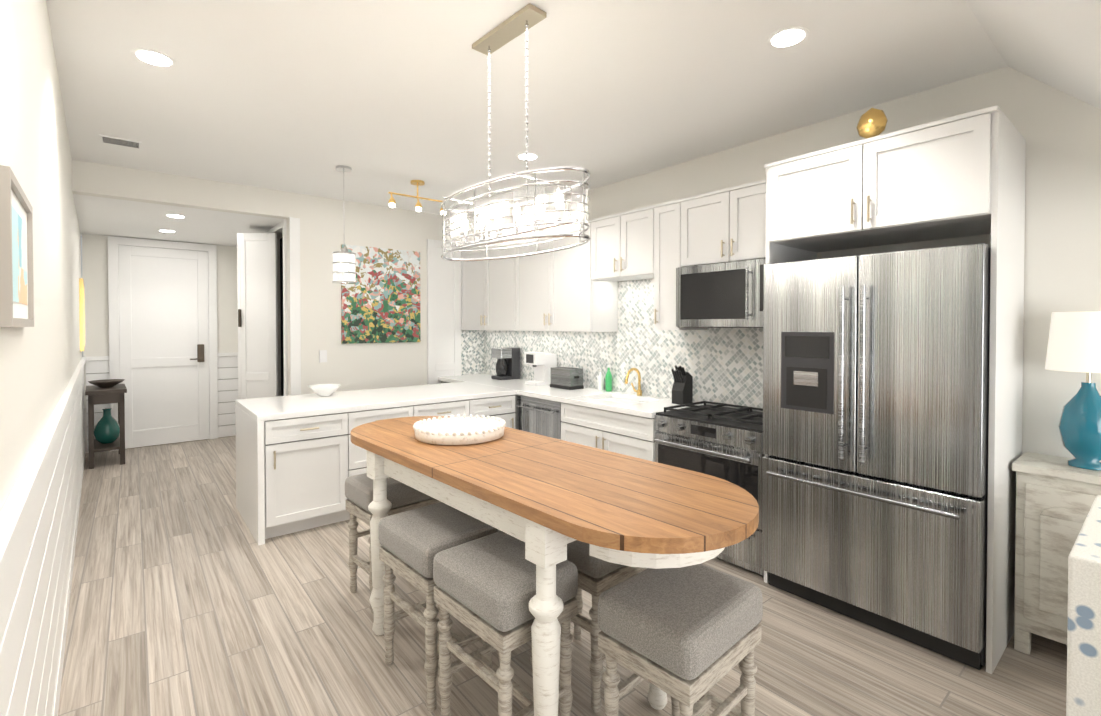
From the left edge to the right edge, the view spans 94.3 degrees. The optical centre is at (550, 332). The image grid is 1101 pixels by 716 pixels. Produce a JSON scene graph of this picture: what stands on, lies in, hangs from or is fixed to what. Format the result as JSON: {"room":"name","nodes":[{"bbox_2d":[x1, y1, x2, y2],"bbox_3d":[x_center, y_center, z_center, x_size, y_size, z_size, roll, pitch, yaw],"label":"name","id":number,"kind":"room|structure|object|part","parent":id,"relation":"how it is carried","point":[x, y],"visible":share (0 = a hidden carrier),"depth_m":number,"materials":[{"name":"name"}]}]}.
{"room":"kitchen","nodes":[
{"label":"kitchen","id":0,"kind":"room"},
{"bbox_2d":[0,0,1100,511],"bbox_3d":[-0.400,-0.005,2.852,4.164,2.912,11.409,-1,1,-39],"label":"wall","id":1,"kind":"structure","parent":0,"point":[1058,130],"depth_m":2.75,"materials":[{"name":"white paint"}]},
{"bbox_2d":[0,165,33,326],"bbox_3d":[-1.209,-0.169,1.159,0.037,0.312,0.458,-1,1,-39],"label":"picture","id":2,"kind":"object","parent":1,"relation":"attached to","point":[16,267],"depth_m":1.10,"materials":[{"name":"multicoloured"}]},
{"bbox_2d":[79,278,84,350],"bbox_3d":[-5.015,-0.187,5.471,0.052,0.749,0.573,-1,1,-39],"label":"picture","id":3,"kind":"object","parent":1,"relation":"attached to","point":[82,314],"visible":1,"depth_m":5.26,"materials":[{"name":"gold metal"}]},
{"bbox_2d":[0,217,300,715],"bbox_3d":[-0.359,0.162,2.808,3.909,2.579,11.284,-1,1,-39],"label":"trim","id":4,"kind":"structure","parent":1,"relation":"attached to","point":[39,515],"depth_m":2.04,"materials":[{"name":"white wood"}]},
{"bbox_2d":[118,245,209,448],"bbox_3d":[-4.809,0.173,6.391,0.894,2.450,0.098,-1,1,-39],"label":"front door","id":5,"kind":"structure","parent":1,"relation":"in","point":[163,334],"depth_m":6.40,"materials":[{"name":"white wood"}]},
{"bbox_2d":[237,233,277,398],"bbox_3d":[-3.201,0.171,5.552,0.338,2.465,0.507,-1,1,-39],"label":"bifold closet door","id":6,"kind":"structure","parent":1,"relation":"in","point":[257,316],"depth_m":5.45,"materials":[{"name":"white wood"}]},
{"bbox_2d":[319,350,326,362],"bbox_3d":[-2.336,0.243,5.250,0.073,0.125,0.008,-1,1,-39],"label":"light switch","id":7,"kind":"object","parent":1,"relation":"attached to","point":[322,355],"visible":1,"depth_m":5.24,"materials":[{"name":"white plastic"}]},
{"bbox_2d":[341,244,420,343],"bbox_3d":[-1.847,-0.407,5.621,0.872,1.038,0.035,-1,1,-39],"label":"painting","id":8,"kind":"object","parent":1,"relation":"attached to","point":[380,300],"visible":0.93,"depth_m":5.60},
{"bbox_2d":[426,239,460,384],"bbox_3d":[-1.268,0.156,6.100,0.432,2.491,0.042,-1,1,-39],"label":"pantry door","id":9,"kind":"structure","parent":1,"relation":"in","point":[443,317],"depth_m":6.07,"materials":[{"name":"white wood"}]},
{"bbox_2d":[461,242,507,330],"bbox_3d":[-0.592,-0.515,5.885,0.344,0.977,1.213,-1,1,-39],"label":"upper cabinet","id":10,"kind":"object","parent":1,"relation":"attached to","point":[484,284],"depth_m":5.80,"materials":[{"name":"white wood"}]},
{"bbox_2d":[508,221,619,331],"bbox_3d":[0.119,-0.503,5.015,0.344,0.977,1.274,-1,1,-39],"label":"upper cabinet","id":11,"kind":"object","parent":1,"relation":"attached to","point":[552,291],"depth_m":4.82,"materials":[{"name":"white wood"}]},
{"bbox_2d":[461,279,762,410],"bbox_3d":[0.304,0.036,4.803,0.353,1.007,4.039,-1,1,-39],"label":"tile backsplash","id":12,"kind":"structure","parent":1,"relation":"attached to","point":[722,365],"depth_m":4.44,"materials":[{"name":"tile"}]},
{"bbox_2d":[588,208,643,280],"bbox_3d":[0.704,-0.721,4.297,0.344,0.520,0.697,-1,1,-39],"label":"upper cabinet","id":13,"kind":"object","parent":1,"relation":"attached to","point":[616,243],"depth_m":4.22,"materials":[{"name":"white wood"}]},
{"bbox_2d":[644,200,706,329],"bbox_3d":[0.984,-0.499,3.958,0.344,0.956,0.305,-1,1,-39],"label":"upper cabinet","id":14,"kind":"object","parent":1,"relation":"attached to","point":[659,219],"depth_m":3.87,"materials":[{"name":"white wood"}]},
{"bbox_2d":[676,180,815,267],"bbox_3d":[1.330,-0.724,3.532,0.344,0.494,0.790,-1,1,-39],"label":"upper cabinet","id":15,"kind":"object","parent":1,"relation":"attached to","point":[724,225],"depth_m":3.44,"materials":[{"name":"white wood"}]},
{"bbox_2d":[676,258,765,327],"bbox_3d":[1.290,-0.252,3.506,0.447,0.435,0.784,-1,1,-39],"label":"over-the-range microwave","id":16,"kind":"object","parent":15,"relation":"attached to","point":[725,295],"visible":0.77,"depth_m":3.41,"materials":[{"name":"grey metal"}]},
{"bbox_2d":[764,105,1023,252],"bbox_3d":[1.793,-0.736,2.734,0.636,0.447,0.978,-1,1,-39],"label":"upper cabinet","id":17,"kind":"object","parent":1,"relation":"attached to","point":[958,175],"depth_m":2.45,"materials":[{"name":"white wood"}]},
{"bbox_2d":[856,108,887,137],"bbox_3d":[1.653,-1.059,2.629,0.078,0.198,0.138,-1,1,-39],"label":"ornament","id":18,"kind":"object","parent":17,"relation":"on","point":[872,122],"visible":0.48,"depth_m":2.60,"materials":[{"name":"gold metal"}]},
{"bbox_3d":[1.793,-0.950,2.731,0.638,0.021,1.019,-1,1,-39],"label":"crown","id":19,"kind":"part","parent":17,"relation":"part of","materials":[{"name":"white wood"}]},
{"bbox_2d":[58,436,1066,715],"bbox_3d":[1.068,1.459,4.194,8.455,0.052,11.596,-1,1,-39],"label":"floor","id":20,"kind":"structure","parent":0,"point":[188,596],"depth_m":2.40,"materials":[{"name":"brown wood"}]},
{"bbox_2d":[85,384,126,468],"bbox_3d":[-4.893,1.007,5.630,0.358,0.811,0.688,-1,1,-39],"label":"console","id":21,"kind":"object","parent":20,"relation":"on","point":[99,395],"visible":1,"depth_m":5.42,"materials":[{"name":"brown wood"}]},
{"bbox_2d":[88,379,124,387],"bbox_3d":[-4.892,0.564,5.631,0.312,0.073,0.312,-1,1,-39],"label":"bowl","id":22,"kind":"object","parent":21,"relation":"on","point":[106,383],"visible":1,"depth_m":5.59,"materials":[{"name":"brown wood"}]},
{"bbox_2d":[94,408,119,443],"bbox_3d":[-4.892,1.027,5.638,0.239,0.374,0.239,-1,1,-39],"label":"vase","id":23,"kind":"object","parent":21,"relation":"on","point":[107,429],"visible":0.96,"depth_m":5.58,"materials":[{"name":"teal ceramic"}]},
{"bbox_2d":[264,412,351,538],"bbox_3d":[-2.024,1.014,4.017,0.551,0.842,0.936,-1,1,-39],"label":"base cabinet","id":24,"kind":"object","parent":20,"relation":"on","point":[308,459],"depth_m":3.66,"materials":[{"name":"white wood"}]},
{"bbox_2d":[352,404,423,475],"bbox_3d":[-1.609,1.009,4.356,0.641,0.842,0.936,-1,1,-39],"label":"base cabinet","id":25,"kind":"object","parent":20,"relation":"on","point":[359,455],"depth_m":3.93,"materials":[{"name":"white wood"}]},
{"bbox_2d":[235,378,518,545],"bbox_3d":[-1.451,0.986,4.489,2.130,0.884,0.990,-1,1,-39],"label":"countertop","id":26,"kind":"structure","parent":25,"relation":"on","point":[252,415],"depth_m":3.98,"materials":[{"name":"white stone"}]},
{"bbox_2d":[308,384,340,395],"bbox_3d":[-1.947,0.500,4.409,0.260,0.088,0.260,-1,1,-39],"label":"bowl","id":27,"kind":"object","parent":26,"relation":"on","point":[324,389],"visible":1,"depth_m":4.35,"materials":[{"name":"white ceramic"}]},
{"bbox_2d":[345,473,440,612],"bbox_3d":[-0.877,1.126,2.880,0.447,0.650,0.354,-1,1,-43],"label":"stool","id":28,"kind":"object","parent":20,"relation":"on","point":[402,497],"visible":0.31,"depth_m":2.75,"materials":[{"name":"fabric"}]},
{"bbox_3d":[-0.877,0.866,2.877,0.447,0.130,0.354,-1,1,-43],"label":"seat","id":29,"kind":"part","parent":28,"relation":"part of","materials":[{"name":"fabric"}]},
{"bbox_2d":[378,502,497,711],"bbox_3d":[-0.487,1.135,2.206,0.354,0.650,0.447,-1,1,-43],"label":"stool","id":30,"kind":"object","parent":20,"relation":"on","point":[413,542],"visible":0.52,"depth_m":2.10,"materials":[{"name":"fabric"}]},
{"bbox_3d":[-0.487,0.875,2.203,0.354,0.130,0.447,-1,1,-43],"label":"seat","id":31,"kind":"part","parent":30,"relation":"part of","materials":[{"name":"fabric"}]},
{"bbox_2d":[424,399,475,416],"bbox_3d":[-1.184,1.004,4.704,0.581,0.842,0.936,-1,1,-39],"label":"base cabinet","id":32,"kind":"object","parent":20,"relation":"on","point":[461,407],"depth_m":4.38,"materials":[{"name":"white wood"}]},
{"bbox_2d":[476,395,516,428],"bbox_3d":[-0.818,1.000,5.004,0.606,0.842,0.936,-1,1,-39],"label":"base cabinet","id":33,"kind":"object","parent":20,"relation":"on","point":[503,407],"depth_m":4.70,"materials":[{"name":"white wood"}]},
{"bbox_2d":[433,531,577,715],"bbox_3d":[-0.170,1.140,1.863,0.354,0.650,0.447,-1,1,-43],"label":"stool","id":34,"kind":"object","parent":20,"relation":"on","point":[485,588],"visible":0.94,"depth_m":1.77,"materials":[{"name":"fabric"}]},
{"bbox_3d":[-0.170,0.880,1.859,0.354,0.130,0.447,-1,1,-43],"label":"seat","id":35,"kind":"part","parent":34,"relation":"part of","materials":[{"name":"fabric"}]},
{"bbox_2d":[516,395,561,439],"bbox_3d":[0.099,1.004,4.765,0.654,0.840,0.628,-1,1,-39],"label":"dishwasher","id":36,"kind":"object","parent":20,"relation":"on","point":[539,416],"visible":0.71,"depth_m":4.56,"materials":[{"name":"grey metal"}]},
{"bbox_2d":[350,416,758,715],"bbox_3d":[-0.203,0.991,2.241,0.707,0.936,2.205,-1,1,-43],"label":"dining table","id":37,"kind":"object","parent":20,"relation":"on","point":[546,499],"visible":0.77,"depth_m":1.71,"materials":[{"name":"brown wood"}]},
{"bbox_2d":[413,415,505,444],"bbox_3d":[-0.454,0.483,2.566,0.461,0.069,0.458,-1,1,-39],"label":"tray","id":38,"kind":"object","parent":37,"relation":"on","point":[458,430],"visible":1,"depth_m":2.54,"materials":[{"name":"white ceramic"}]},
{"bbox_2d":[530,540,645,711],"bbox_3d":[0.153,1.135,2.204,0.354,0.650,0.447,-1,1,-43],"label":"stool","id":39,"kind":"object","parent":20,"relation":"on","point":[597,577],"visible":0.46,"depth_m":1.97,"materials":[{"name":"wood"}]},
{"bbox_3d":[0.153,0.875,2.200,0.354,0.130,0.447,-1,1,-43],"label":"seat","id":40,"kind":"part","parent":39,"relation":"part of","materials":[{"name":"fabric"}]},
{"bbox_2d":[561,397,658,461],"bbox_3d":[0.648,1.012,4.159,0.636,0.842,1.000,-1,1,-39],"label":"base cabinet","id":41,"kind":"object","parent":20,"relation":"on","point":[625,434],"depth_m":3.91,"materials":[{"name":"white wood"}]},
{"bbox_2d":[438,374,703,418],"bbox_3d":[-0.067,0.662,5.013,0.655,0.250,3.236,-1,1,-39],"label":"countertop","id":42,"kind":"structure","parent":41,"relation":"on","point":[586,397],"depth_m":4.45,"materials":[{"name":"white stone"}]},
{"bbox_2d":[491,347,519,379],"bbox_3d":[-0.509,0.348,5.811,0.260,0.354,0.208,-1,1,-39],"label":"coffee maker","id":43,"kind":"object","parent":42,"relation":"on","point":[507,366],"visible":1,"depth_m":5.74,"materials":[{"name":"grey plastic"}]},
{"bbox_2d":[524,352,556,385],"bbox_3d":[-0.103,0.366,5.297,0.282,0.333,0.198,-1,1,-39],"label":"pod coffee maker","id":44,"kind":"object","parent":42,"relation":"on","point":[542,363],"visible":0.98,"depth_m":5.24,"materials":[{"name":"white plastic"}]},
{"bbox_2d":[550,367,583,389],"bbox_3d":[0.160,0.440,4.969,0.177,0.194,0.312,-1,1,-39],"label":"toaster","id":45,"kind":"object","parent":42,"relation":"on","point":[569,378],"visible":1,"depth_m":4.88,"materials":[{"name":"silver metal"}]},
{"bbox_2d":[597,367,603,389],"bbox_3d":[0.468,0.433,4.798,0.073,0.212,0.062,-1,1,-39],"label":"soap pump","id":46,"kind":"object","parent":42,"relation":"on","point":[600,385],"visible":0.98,"depth_m":4.78,"materials":[{"name":"white plastic"}]},
{"bbox_2d":[605,365,611,390],"bbox_3d":[0.538,0.421,4.720,0.071,0.239,0.050,-1,1,-39],"label":"soap bottle","id":47,"kind":"object","parent":42,"relation":"on","point":[608,381],"visible":0.92,"depth_m":4.70,"materials":[{"name":"green"}]},
{"bbox_2d":[624,368,641,395],"bbox_3d":[0.690,0.422,4.398,0.207,0.246,0.103,-1,1,-39],"label":"faucet","id":48,"kind":"object","parent":42,"relation":"on","point":[639,391],"visible":1,"depth_m":4.41,"materials":[{"name":"gold metal"}]},
{"bbox_2d":[671,365,692,404],"bbox_3d":[1.014,0.402,3.967,0.154,0.296,0.104,-1,1,-39],"label":"knife block","id":49,"kind":"object","parent":42,"relation":"on","point":[682,390],"visible":1,"depth_m":3.94,"materials":[{"name":"black wood"}]},
{"bbox_2d":[598,564,762,715],"bbox_3d":[0.418,1.143,1.641,0.447,0.650,0.354,-1,1,-43],"label":"stool","id":50,"kind":"object","parent":20,"relation":"on","point":[686,638],"visible":1,"depth_m":1.54,"materials":[{"name":"fabric"}]},
{"bbox_3d":[0.418,1.208,1.642,0.426,0.519,0.333,-1,1,-43],"label":"frame","id":51,"kind":"part","parent":50,"relation":"part of","materials":[{"name":"white wood"}]},
{"bbox_2d":[653,401,764,575],"bbox_3d":[1.190,0.985,3.441,0.683,0.916,0.784,-1,1,-39],"label":"range","id":52,"kind":"object","parent":20,"relation":"on","point":[718,440],"visible":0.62,"depth_m":3.20,"materials":[{"name":"silver metal"}]},
{"bbox_3d":[0.955,0.968,3.248,0.076,0.484,0.701,-1,1,-39],"label":"handle","id":53,"kind":"part","parent":52,"relation":"part of","materials":[{"name":"silver metal"}]},
{"bbox_2d":[762,243,990,669],"bbox_3d":[1.736,0.532,2.705,0.739,1.830,0.965,-1,1,-39],"label":"refrigerator","id":54,"kind":"object","parent":20,"relation":"on","point":[875,438],"visible":1,"depth_m":2.42,"materials":[{"name":"grey metal"}]},
{"bbox_2d":[1012,456,1100,654],"bbox_3d":[2.376,1.046,2.274,0.332,0.827,0.418,-1,1,-39],"label":"nightstand","id":55,"kind":"object","parent":20,"relation":"on","point":[1056,496],"depth_m":2.26,"materials":[{"name":"beige wood"}]},
{"bbox_2d":[1045,311,1100,470],"bbox_3d":[2.384,0.252,2.264,0.281,0.686,0.281,-1,1,-39],"label":"table lamp","id":56,"kind":"object","parent":55,"relation":"on","point":[1074,342],"visible":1,"depth_m":2.22,"materials":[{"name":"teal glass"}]},
{"bbox_3d":[2.384,0.038,2.261,0.281,0.260,0.281,-1,1,-39],"label":"lamp shade","id":57,"kind":"part","parent":56,"relation":"part of","materials":[{"name":"white fabric"}]},
{"bbox_2d":[1066,495,1100,715],"bbox_3d":[2.086,1.055,1.407,0.874,0.832,0.863,-1,1,-39],"label":"armchair","id":58,"kind":"object","parent":20,"relation":"on","point":[1083,697],"visible":1,"depth_m":1.45,"materials":[{"name":"fabric"}]},
{"bbox_2d":[46,0,1100,246],"bbox_3d":[1.141,-1.011,4.152,8.351,0.936,11.492,-1,1,-39],"label":"ceiling","id":59,"kind":"structure","parent":0,"point":[380,98],"depth_m":2.75,"materials":[{"name":"white paint"}]},
{"bbox_2d":[99,134,141,148],"bbox_3d":[-3.070,-1.363,3.653,0.229,0.010,0.166,-1,1,-39],"label":"air vent","id":60,"kind":"object","parent":59,"relation":"in","point":[103,138],"depth_m":3.63,"materials":[{"name":"white metal"}]},
{"bbox_2d":[131,48,175,67],"bbox_3d":[-1.950,-1.349,2.514,0.176,0.006,0.176,1,1,45],"label":"recessed light","id":61,"kind":"object","parent":59,"relation":"in","point":[152,57],"depth_m":2.50,"materials":[{"name":"white plastic"}]},
{"bbox_2d":[158,230,176,232],"bbox_3d":[-4.322,-1.144,5.762,0.176,0.006,0.176,1,1,42],"label":"recessed light","id":62,"kind":"object","parent":59,"relation":"in","point":[169,231],"depth_m":5.76,"materials":[{"name":"white"}]},
{"bbox_2d":[164,214,186,217],"bbox_3d":[-3.647,-1.133,4.970,0.176,0.006,0.176,1,1,42],"label":"recessed light","id":63,"kind":"object","parent":59,"relation":"in","point":[168,215],"depth_m":4.97,"materials":[{"name":"white"}]},
{"bbox_2d":[332,165,355,283],"bbox_3d":[-1.723,-0.895,4.263,0.183,0.962,0.183,-1,1,-39],"label":"pendant light","id":64,"kind":"object","parent":59,"relation":"hanging from","point":[344,266],"visible":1,"depth_m":4.20,"materials":[{"name":"white glass"}]},
{"bbox_2d":[388,180,446,214],"bbox_3d":[-1.216,-1.242,4.673,0.562,0.279,0.125,-1,1,-39],"label":"track light","id":65,"kind":"object","parent":59,"relation":"attached to","point":[392,203],"visible":0.88,"depth_m":4.64,"materials":[{"name":"gold metal"}]},
{"bbox_2d":[441,3,590,260],"bbox_3d":[-0.193,-0.857,2.278,0.368,0.983,0.950,-1,1,-43],"label":"chandelier","id":66,"kind":"object","parent":59,"relation":"hanging from","point":[522,20],"visible":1,"depth_m":2.17,"materials":[{"name":"silver metal"}]},
{"bbox_2d":[516,153,538,159],"bbox_3d":[-0.177,-1.370,3.976,0.176,0.006,0.176,1,1,42],"label":"recessed light","id":67,"kind":"object","parent":59,"relation":"in","point":[522,156],"depth_m":3.96,"materials":[{"name":"white"}]},
{"bbox_2d":[767,26,808,48],"bbox_3d":[1.085,-1.347,2.335,0.176,0.006,0.176,0,1,12],"label":"recessed light","id":68,"kind":"object","parent":59,"relation":"in","point":[788,37],"depth_m":2.33,"materials":[{"name":"white"}]}
]}

